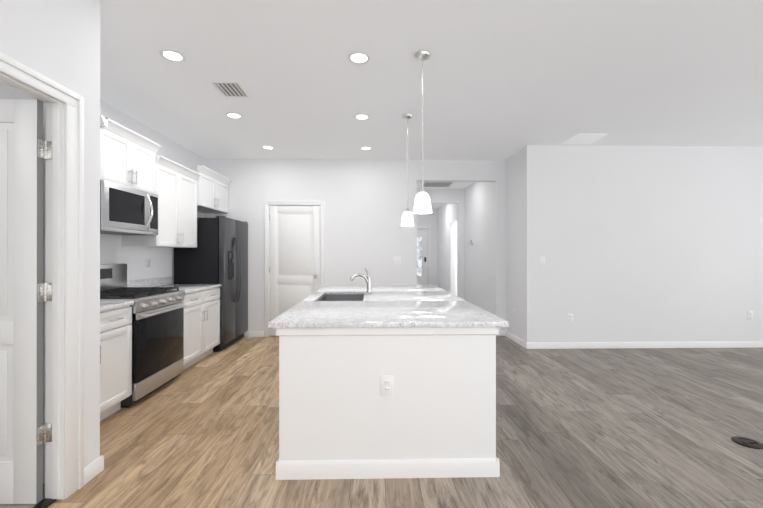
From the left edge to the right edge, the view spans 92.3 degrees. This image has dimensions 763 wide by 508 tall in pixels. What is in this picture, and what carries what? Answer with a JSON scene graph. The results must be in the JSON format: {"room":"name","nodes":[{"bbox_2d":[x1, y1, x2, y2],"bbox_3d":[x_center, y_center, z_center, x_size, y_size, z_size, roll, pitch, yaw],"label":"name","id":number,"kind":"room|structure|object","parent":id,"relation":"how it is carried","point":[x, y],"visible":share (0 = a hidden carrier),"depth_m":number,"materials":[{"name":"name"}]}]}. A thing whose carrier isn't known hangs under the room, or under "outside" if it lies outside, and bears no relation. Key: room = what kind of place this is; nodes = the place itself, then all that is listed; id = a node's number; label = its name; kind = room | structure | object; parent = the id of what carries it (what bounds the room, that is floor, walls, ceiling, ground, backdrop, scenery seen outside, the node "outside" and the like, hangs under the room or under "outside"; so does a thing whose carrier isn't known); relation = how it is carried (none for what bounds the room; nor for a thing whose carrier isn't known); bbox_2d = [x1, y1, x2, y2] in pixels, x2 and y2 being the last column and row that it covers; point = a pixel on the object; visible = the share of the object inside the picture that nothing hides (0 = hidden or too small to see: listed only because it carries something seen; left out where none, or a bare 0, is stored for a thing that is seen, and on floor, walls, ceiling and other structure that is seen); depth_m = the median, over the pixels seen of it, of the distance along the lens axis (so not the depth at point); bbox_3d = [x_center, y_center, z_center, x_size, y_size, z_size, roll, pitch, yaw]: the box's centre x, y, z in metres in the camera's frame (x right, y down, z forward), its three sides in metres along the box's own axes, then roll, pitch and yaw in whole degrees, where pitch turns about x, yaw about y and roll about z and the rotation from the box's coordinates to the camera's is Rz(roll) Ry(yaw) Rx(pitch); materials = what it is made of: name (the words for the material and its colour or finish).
{"room":"kitchen","nodes":[
{"label":"kitchen","id":0,"kind":"room"},
{"bbox_2d":[0,484,44,507],"bbox_3d":[-3.101,1.285,0.152,2.880,0.054,3.671,0,0,-1],"label":"floor carpet","id":1,"kind":"object","parent":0,"point":[17,505],"depth_m":1.84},
{"bbox_2d":[0,0,99,483],"bbox_3d":[-1.647,-0.108,0.246,0.090,2.740,3.791,0,0,-1],"label":"wall","id":2,"kind":"structure","parent":0,"point":[57,41],"depth_m":1.93,"materials":[{"name":"paint"}]},
{"bbox_2d":[0,99,51,503],"bbox_3d":[-2.125,0.237,1.856,0.881,2.030,0.048,0,0,-1],"label":"door","id":3,"kind":"structure","parent":2,"relation":"in","point":[25,293],"depth_m":1.84,"materials":[{"name":"white wood"}]},
{"bbox_2d":[0,52,83,499],"bbox_3d":[-1.675,0.203,1.479,0.128,2.120,1.040,0,0,-1],"label":"door frame","id":4,"kind":"structure","parent":2,"relation":"attached to","point":[64,307],"depth_m":1.89,"materials":[{"name":"white wood"}]},
{"bbox_2d":[32,498,56,507],"bbox_3d":[-1.692,1.259,1.478,0.065,0.009,0.818,0,0,-1],"label":"trim","id":5,"kind":"structure","parent":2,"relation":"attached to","point":[45,502],"depth_m":1.85,"materials":[{"name":"brown metal"}]},
{"bbox_2d":[84,455,103,473],"bbox_3d":[-1.912,1.222,2.141,0.564,0.084,0.014,0,0,-1],"label":"baseboard","id":6,"kind":"structure","parent":2,"relation":"attached to","point":[93,469],"depth_m":2.10,"materials":[{"name":"white wood"}]},
{"bbox_2d":[100,100,203,283],"bbox_3d":[-2.754,-0.103,3.932,0.120,2.740,3.629,0,0,-1],"label":"wall","id":7,"kind":"structure","parent":0,"point":[114,251],"depth_m":4.17,"materials":[{"name":"paint"}]},
{"bbox_2d":[100,114,160,193],"bbox_3d":[-2.477,-0.872,3.373,0.404,0.515,0.836,0,0,-1],"label":"upper cabinet","id":8,"kind":"object","parent":7,"relation":"attached to","point":[127,157],"visible":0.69,"depth_m":3.34,"materials":[{"name":"white wood"}]},
{"bbox_2d":[100,180,157,234],"bbox_3d":[-2.451,-0.403,3.386,0.456,0.414,0.758,0,0,-1],"label":"microwave","id":9,"kind":"object","parent":8,"relation":"attached to","point":[125,210],"visible":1,"depth_m":3.30,"materials":[{"name":"grey metal"}]},
{"bbox_2d":[146,257,149,266],"bbox_3d":[-2.696,0.091,4.237,0.008,0.118,0.074,0,0,-1],"label":"outlet","id":10,"kind":"object","parent":7,"relation":"attached to","point":[147,261],"visible":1,"depth_m":4.23,"materials":[{"name":"white plastic"}]},
{"bbox_2d":[121,156,200,247],"bbox_3d":[-2.496,-0.554,4.238,0.404,0.938,0.888,0,0,-1],"label":"upper cabinet","id":11,"kind":"object","parent":7,"relation":"attached to","point":[176,188],"visible":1,"depth_m":4.14,"materials":[{"name":"white wood"}]},
{"bbox_2d":[193,165,231,212],"bbox_3d":[-2.504,-0.882,5.154,0.429,0.510,0.934,0,0,-1],"label":"upper cabinet","id":12,"kind":"object","parent":7,"relation":"attached to","point":[212,191],"visible":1,"depth_m":5.09,"materials":[{"name":"white wood"}]},
{"bbox_2d":[204,159,505,336],"bbox_3d":[-0.338,-0.101,5.740,4.790,2.740,0.120,0,0,-1],"label":"wall","id":13,"kind":"structure","parent":0,"point":[365,200],"depth_m":5.68,"materials":[{"name":"paint"}]},
{"bbox_2d":[269,205,319,335],"bbox_3d":[-1.340,0.251,5.656,0.782,2.012,0.097,0,0,-1],"label":"pantry door","id":14,"kind":"structure","parent":13,"relation":"in","point":[294,269],"depth_m":5.67,"materials":[{"name":"white wood"}]},
{"bbox_2d":[264,201,324,336],"bbox_3d":[-1.339,0.222,5.708,0.920,2.095,0.138,0,0,-1],"label":"door frame","id":15,"kind":"structure","parent":13,"relation":"attached to","point":[321,204],"depth_m":5.64,"materials":[{"name":"white wood"}]},
{"bbox_2d":[393,257,400,263],"bbox_3d":[0.244,0.094,5.687,0.118,0.118,0.010,0,0,-1],"label":"light switch","id":16,"kind":"object","parent":13,"relation":"attached to","point":[396,260],"visible":1,"depth_m":5.69,"materials":[{"name":"white plastic"}]},
{"bbox_2d":[47,336,762,507],"bbox_3d":[1.857,1.293,4.877,9.400,0.050,12.902,0,0,-1],"label":"floor","id":17,"kind":"structure","parent":0,"point":[622,428],"depth_m":2.49,"materials":[{"name":"brown wood"}]},
{"bbox_2d":[100,301,133,420],"bbox_3d":[-2.328,0.772,2.564,0.666,0.985,0.868,0,0,-1],"label":"base cabinet","id":18,"kind":"object","parent":17,"relation":"on","point":[115,353],"visible":0.27,"depth_m":2.82,"materials":[{"name":"white painted wood"},{"name":"granite"},{"name":"brushed nickel"}]},
{"bbox_2d":[100,264,185,407],"bbox_3d":[-2.321,0.680,3.382,0.698,1.172,0.760,0,0,-1],"label":"range","id":19,"kind":"object","parent":17,"relation":"on","point":[157,323],"visible":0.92,"depth_m":3.33,"materials":[{"name":"grey metal"}]},
{"bbox_2d":[127,276,220,370],"bbox_3d":[-2.365,0.775,4.245,0.666,0.985,0.959,0,0,-1],"label":"base cabinet","id":20,"kind":"object","parent":17,"relation":"on","point":[201,322],"visible":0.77,"depth_m":4.23,"materials":[{"name":"white painted wood"},{"name":"granite"},{"name":"brushed nickel"}]},
{"bbox_2d":[174,216,247,351],"bbox_3d":[-2.328,0.385,5.177,0.726,1.766,0.886,0,0,-1],"label":"fridge","id":21,"kind":"object","parent":17,"relation":"on","point":[218,254],"visible":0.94,"depth_m":4.74,"materials":[{"name":"black paint"}]},
{"bbox_2d":[276,292,499,479],"bbox_3d":[0.010,0.840,3.310,1.267,0.853,2.483,0,0,-1],"label":"kitchen island","id":22,"kind":"object","parent":17,"relation":"on","point":[385,381],"depth_m":2.08,"materials":[{"name":"white wood"}]},
{"bbox_2d":[316,284,443,291],"bbox_3d":[-0.003,0.398,4.179,1.350,0.032,0.794,0,0,-1],"label":"island countertop","id":23,"kind":"structure","parent":22,"relation":"on","point":[328,288],"depth_m":4.09,"materials":[{"name":"white stone"}]},
{"bbox_2d":[268,300,507,327],"bbox_3d":[0.033,0.396,2.526,1.350,0.032,0.952,0,0,-1],"label":"island countertop","id":24,"kind":"structure","parent":22,"relation":"on","point":[309,313],"depth_m":2.27,"materials":[{"name":"white stone"}]},
{"bbox_2d":[364,292,463,299],"bbox_3d":[0.264,0.397,3.397,0.850,0.032,0.780,0,0,-1],"label":"island countertop","id":25,"kind":"structure","parent":22,"relation":"on","point":[375,295],"depth_m":3.31,"materials":[{"name":"white stone"}]},
{"bbox_2d":[731,436,762,448],"bbox_3d":[2.457,1.261,2.459,0.164,0.008,0.164,0,0,-1],"label":"electrical outlet cover","id":26,"kind":"object","parent":17,"relation":"attached to","point":[748,442],"visible":1,"depth_m":2.45,"materials":[{"name":"brown metal"}]},
{"bbox_2d":[417,189,420,225],"bbox_3d":[0.442,-0.097,8.469,0.150,2.740,5.302,0,0,-1],"label":"wall","id":27,"kind":"structure","parent":0,"point":[418,215],"depth_m":11.02,"materials":[{"name":"paint"}]},
{"bbox_2d":[417,229,427,284],"bbox_3d":[0.948,0.251,11.041,0.886,2.030,0.090,0,0,-1],"label":"front door","id":28,"kind":"structure","parent":27,"relation":"in","point":[422,256],"depth_m":11.05,"materials":[{"name":"white"}]},
{"bbox_2d":[417,226,429,284],"bbox_3d":[0.949,0.219,11.004,1.034,2.115,0.015,0,0,-1],"label":"door frame","id":29,"kind":"structure","parent":27,"relation":"attached to","point":[423,227],"depth_m":11.01,"materials":[{"name":"white wood"}]},
{"bbox_2d":[99,0,762,208],"bbox_3d":[0.957,-1.467,4.861,11.200,0.170,12.902,0,0,-1],"label":"ceiling","id":30,"kind":"structure","parent":0,"point":[504,79],"depth_m":3.01,"materials":[{"name":"paint"}]},
{"bbox_2d":[159,49,185,61],"bbox_3d":[-1.546,-1.470,2.717,0.176,0.009,0.176,0,0,-1],"label":"recessed light","id":31,"kind":"object","parent":30,"relation":"in","point":[171,55],"visible":1,"depth_m":2.71,"materials":[{"name":"white plastic"}]},
{"bbox_2d":[211,82,249,97],"bbox_3d":[-1.344,-1.471,3.282,0.230,0.006,0.304,0,0,-1],"label":"ceiling vent","id":32,"kind":"object","parent":30,"relation":"in","point":[230,89],"visible":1,"depth_m":3.27,"materials":[{"name":"white metal"}]},
{"bbox_2d":[225,113,242,118],"bbox_3d":[-1.562,-1.469,3.885,0.176,0.009,0.176,0,0,-1],"label":"recessed light","id":33,"kind":"object","parent":30,"relation":"in","point":[234,115],"visible":1,"depth_m":3.88,"materials":[{"name":"white plastic"}]},
{"bbox_2d":[261,146,274,149],"bbox_3d":[-1.562,-1.467,5.044,0.176,0.009,0.176,0,0,-1],"label":"recessed light","id":34,"kind":"object","parent":30,"relation":"in","point":[268,147],"visible":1,"depth_m":5.03,"materials":[{"name":"white plastic"}]},
{"bbox_2d":[347,52,370,64],"bbox_3d":[-0.168,-1.470,2.747,0.176,0.009,0.176,0,0,-1],"label":"recessed light","id":35,"kind":"object","parent":30,"relation":"in","point":[359,58],"visible":1,"depth_m":2.75,"materials":[{"name":"white plastic"}]},
{"bbox_2d":[354,114,369,119],"bbox_3d":[-0.209,-1.469,3.923,0.176,0.009,0.176,0,0,-1],"label":"recessed light","id":36,"kind":"object","parent":30,"relation":"attached to","point":[362,117],"visible":0.98,"depth_m":3.93,"materials":[{"name":"white plastic"}]},
{"bbox_2d":[360,146,371,149],"bbox_3d":[-0.214,-1.467,5.074,0.176,0.009,0.176,0,0,-1],"label":"recessed light","id":37,"kind":"object","parent":30,"relation":"in","point":[365,148],"visible":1,"depth_m":5.08,"materials":[{"name":"white plastic"}]},
{"bbox_2d":[401,114,413,225],"bbox_3d":[0.276,-0.889,3.899,0.142,1.168,0.142,0,0,-1],"label":"pendant light","id":38,"kind":"object","parent":30,"relation":"hanging from","point":[407,217],"visible":1,"depth_m":3.87,"materials":[{"name":"silver metal"}]},
{"bbox_2d":[413,50,431,213],"bbox_3d":[0.304,-0.891,2.707,0.142,1.168,0.142,0,0,-1],"label":"pendant light","id":39,"kind":"object","parent":30,"relation":"hanging from","point":[422,204],"visible":1,"depth_m":2.67,"materials":[{"name":"white glass"}]},
{"bbox_2d":[421,182,453,186],"bbox_3d":[1.099,-1.376,7.241,0.570,0.006,0.509,0,0,-1],"label":"ceiling vent","id":40,"kind":"object","parent":30,"relation":"in","point":[437,184],"visible":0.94,"depth_m":7.23,"materials":[{"name":"white metal"}]},
{"bbox_2d":[562,134,607,143],"bbox_3d":[2.584,-1.469,4.668,0.380,0.006,0.380,0,0,-1],"label":"access panel","id":41,"kind":"object","parent":30,"relation":"attached to","point":[583,138],"visible":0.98,"depth_m":4.64,"materials":[{"name":"paint"}]},
{"bbox_2d":[421,189,464,299],"bbox_3d":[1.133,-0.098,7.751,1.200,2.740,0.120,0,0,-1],"label":"wall","id":42,"kind":"structure","parent":0,"point":[460,266],"depth_m":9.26,"materials":[{"name":"paint"}]},
{"bbox_2d":[465,182,493,313],"bbox_3d":[1.796,-0.097,8.439,0.120,2.740,5.182,0,0,-1],"label":"wall","id":43,"kind":"structure","parent":0,"point":[479,196],"depth_m":6.58,"materials":[{"name":"paint"}]},
{"bbox_2d":[505,145,762,341],"bbox_3d":[4.246,-0.101,5.381,4.600,2.740,0.799,0,0,-1],"label":"wall","id":44,"kind":"structure","parent":0,"point":[647,243],"depth_m":4.97,"materials":[{"name":"paint"}]},
{"bbox_2d":[502,330,524,347],"bbox_3d":[1.927,1.227,5.333,0.040,0.084,0.790,0,0,-1],"label":"baseboard","id":45,"kind":"structure","parent":44,"relation":"attached to","point":[521,342],"depth_m":5.36,"materials":[{"name":"white wood"}]},
{"bbox_2d":[540,256,544,264],"bbox_3d":[2.166,0.088,4.930,0.074,0.118,0.010,0,0,-1],"label":"light switch","id":46,"kind":"object","parent":44,"relation":"attached to","point":[542,260],"visible":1,"depth_m":4.93,"materials":[{"name":"white plastic"}]},
{"bbox_2d":[568,314,572,321],"bbox_3d":[2.545,0.858,4.938,0.074,0.118,0.008,0,0,-1],"label":"outlet","id":47,"kind":"object","parent":44,"relation":"attached to","point":[570,317],"visible":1,"depth_m":4.94,"materials":[{"name":"white plastic"}]},
{"bbox_2d":[525,341,762,348],"bbox_3d":[4.248,1.226,4.972,4.614,0.084,0.014,0,0,-1],"label":"baseboard","id":48,"kind":"structure","parent":44,"relation":"attached to","point":[692,344],"depth_m":4.95,"materials":[{"name":"white wood"}]},
{"bbox_2d":[748,311,752,318],"bbox_3d":[5.025,0.828,4.993,0.074,0.118,0.008,0,0,-1],"label":"outlet","id":49,"kind":"object","parent":44,"relation":"attached to","point":[750,314],"visible":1,"depth_m":4.99,"materials":[{"name":"white plastic"}]}
]}

